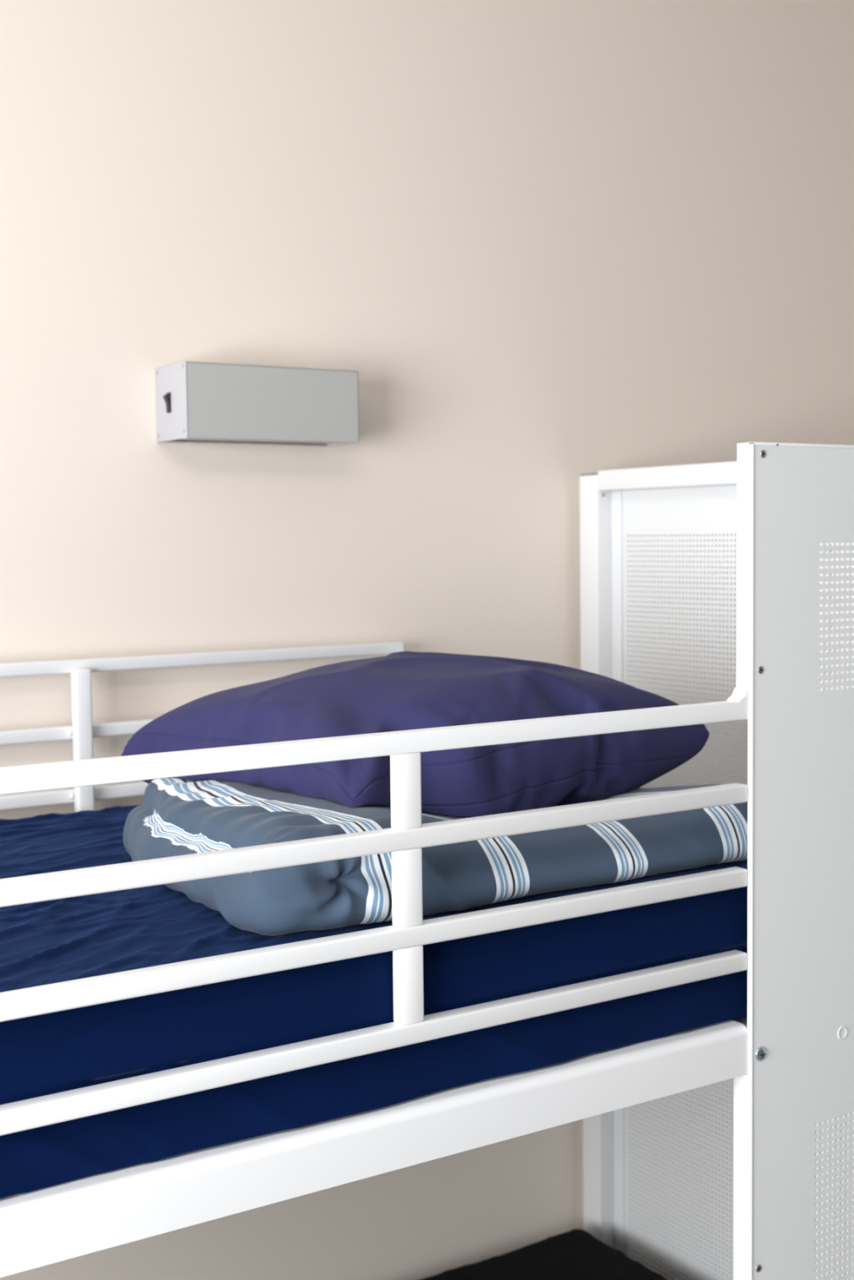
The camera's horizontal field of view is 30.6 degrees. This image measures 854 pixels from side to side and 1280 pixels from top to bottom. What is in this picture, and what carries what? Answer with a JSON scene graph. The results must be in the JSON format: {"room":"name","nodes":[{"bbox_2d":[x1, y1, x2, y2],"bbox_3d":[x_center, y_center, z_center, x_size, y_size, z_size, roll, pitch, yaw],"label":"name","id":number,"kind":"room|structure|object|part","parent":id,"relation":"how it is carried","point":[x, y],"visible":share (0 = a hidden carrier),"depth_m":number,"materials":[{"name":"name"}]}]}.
{"room":"dormitory","nodes":[
{"label":"dormitory","id":0,"kind":"room"},
{"bbox_2d":[0,0,853,1279],"bbox_3d":[-0.271,0.134,2.428,5.400,2.720,0.100,-3,4,-33],"label":"wall","id":1,"kind":"structure","parent":0,"point":[547,244],"depth_m":2.48,"materials":[{"name":"beige paint"}]},
{"bbox_2d":[155,360,359,446],"bbox_3d":[-0.250,-0.343,2.292,0.288,0.107,0.104,-3,4,-33],"label":"wall lamp","id":2,"kind":"object","parent":1,"relation":"attached to","point":[195,400],"visible":1,"depth_m":2.24,"materials":[{"name":"silver metal"}]},
{"bbox_2d":[163,392,171,413],"bbox_3d":[-0.369,-0.337,2.219,0.009,0.028,0.012,-3,4,-33],"label":"switch","id":3,"kind":"object","parent":2,"relation":"attached to","point":[166,396],"depth_m":2.22,"materials":[{"name":"black plastic"}]},
{"bbox_3d":[-0.363,-0.337,2.219,0.003,0.107,0.104,-3,4,-33],"label":"plate","id":4,"kind":"part","parent":2,"relation":"part of","materials":[{"name":"grey plastic"}]},
{"bbox_2d":[177,438,333,444],"bbox_3d":[-0.246,-0.296,2.300,0.271,0.004,0.086,-3,4,-33],"label":"diffuser","id":5,"kind":"object","parent":2,"relation":"attached to","point":[323,441],"depth_m":2.29,"materials":[{"name":"white plastic"}]},
{"bbox_3d":[0.739,1.627,1.009,5.400,0.100,3.520,-3,4,-33],"label":"floor","id":6,"kind":"structure","parent":0,"visible":0},
{"bbox_2d":[0,441,853,1279],"bbox_3d":[-0.311,0.656,1.802,2.065,1.758,0.910,-3,4,-33],"label":"bunk bed","id":7,"kind":"object","parent":6,"relation":"on","point":[788,1062],"visible":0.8,"depth_m":1.69,"materials":[{"name":"white metal"}]},
{"bbox_3d":[-0.715,0.229,2.034,1.618,0.018,0.020,-3,4,-33],"label":"rail","id":8,"kind":"part","parent":7,"relation":"part of","materials":[{"name":"white metal"}]},
{"bbox_3d":[-0.716,0.140,2.028,1.618,0.018,0.020,-3,4,-33],"label":"rail","id":9,"kind":"part","parent":7,"relation":"part of","materials":[{"name":"white metal"}]},
{"bbox_3d":[-0.475,0.214,2.167,0.024,0.348,0.019,-3,4,-33],"label":"post","id":10,"kind":"part","parent":7,"relation":"part of","materials":[{"name":"white metal"}]},
{"bbox_3d":[-0.717,0.049,2.022,1.618,0.018,0.020,-3,4,-33],"label":"rail","id":11,"kind":"part","parent":7,"relation":"part of","materials":[{"name":"white metal"}]},
{"bbox_2d":[0,787,746,1198],"bbox_3d":[-0.327,0.333,1.758,1.896,0.170,0.839,-3,4,-33],"label":"mattress","id":12,"kind":"object","parent":7,"relation":"on","point":[47,942],"visible":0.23,"depth_m":1.45,"materials":[{"name":"blue fabric"}]},
{"bbox_2d":[123,777,747,935],"bbox_3d":[0.004,0.204,1.786,0.676,0.098,0.486,-3,4,-33],"label":"duvet","id":13,"kind":"object","parent":12,"relation":"on","point":[176,816],"visible":0.59,"depth_m":1.57,"materials":[{"name":"fabric"}]},
{"bbox_2d":[120,650,709,817],"bbox_3d":[-0.008,0.111,1.887,0.586,0.186,0.411,-4,5,-41],"label":"pillow","id":14,"kind":"object","parent":13,"relation":"on","point":[401,691],"visible":0.87,"depth_m":1.76,"materials":[{"name":"fabric"}]},
{"bbox_3d":[-0.285,0.380,1.282,1.500,0.020,0.020,-3,4,-33],"label":"guard rail","id":15,"kind":"part","parent":7,"relation":"part of","materials":[{"name":"white metal"}]},
{"bbox_3d":[-0.286,0.289,1.277,1.500,0.020,0.020,-3,4,-33],"label":"guard rail","id":16,"kind":"part","parent":7,"relation":"part of","materials":[{"name":"white metal"}]},
{"bbox_3d":[-0.287,0.198,1.271,1.500,0.020,0.020,-3,4,-33],"label":"guard rail","id":17,"kind":"part","parent":7,"relation":"part of","materials":[{"name":"white metal"}]},
{"bbox_3d":[-0.282,-0.029,1.261,1.518,0.294,0.020,-3,4,-33],"label":"guard rail","id":18,"kind":"part","parent":7,"relation":"part of","materials":[{"name":"white metal"}]},
{"bbox_3d":[-0.019,0.139,1.444,0.025,0.072,0.018,-3,4,-33],"label":"guard post","id":19,"kind":"part","parent":7,"relation":"part of","materials":[{"name":"white metal"}]},
{"bbox_3d":[-0.018,0.229,1.449,0.025,0.074,0.018,-3,4,-33],"label":"guard post","id":20,"kind":"part","parent":7,"relation":"part of","materials":[{"name":"white metal"}]},
{"bbox_3d":[-0.017,0.320,1.455,0.025,0.074,0.018,-3,4,-33],"label":"guard post","id":21,"kind":"part","parent":7,"relation":"part of","materials":[{"name":"white metal"}]},
{"bbox_2d":[418,1228,668,1279],"bbox_3d":[-0.312,1.131,1.825,1.922,0.146,0.822,-3,4,-33],"label":"mattress","id":22,"kind":"object","parent":7,"relation":"on","point":[575,1254],"visible":1,"depth_m":2.53,"materials":[{"name":"black"}]},
{"bbox_3d":[0.297,0.594,2.716,0.033,1.752,0.048,-3,4,-33],"label":"frame post","id":23,"kind":"part","parent":7,"relation":"part of","materials":[{"name":"white metal"}]},
{"bbox_3d":[0.521,-0.250,2.304,0.033,0.034,0.803,-3,4,-33],"label":"frame rail","id":24,"kind":"part","parent":7,"relation":"part of","materials":[{"name":"white metal"}]},
{"bbox_3d":[0.544,0.595,2.371,0.002,1.728,0.885,-3,4,-33],"label":"panel","id":25,"kind":"part","parent":7,"relation":"part of","materials":[{"name":"white metal"}]},
{"bbox_3d":[0.573,0.641,1.849,0.524,1.722,0.002,-3,4,-33],"label":"privacy panel","id":26,"kind":"part","parent":7,"relation":"part of","materials":[{"name":"white metal"}]}
]}

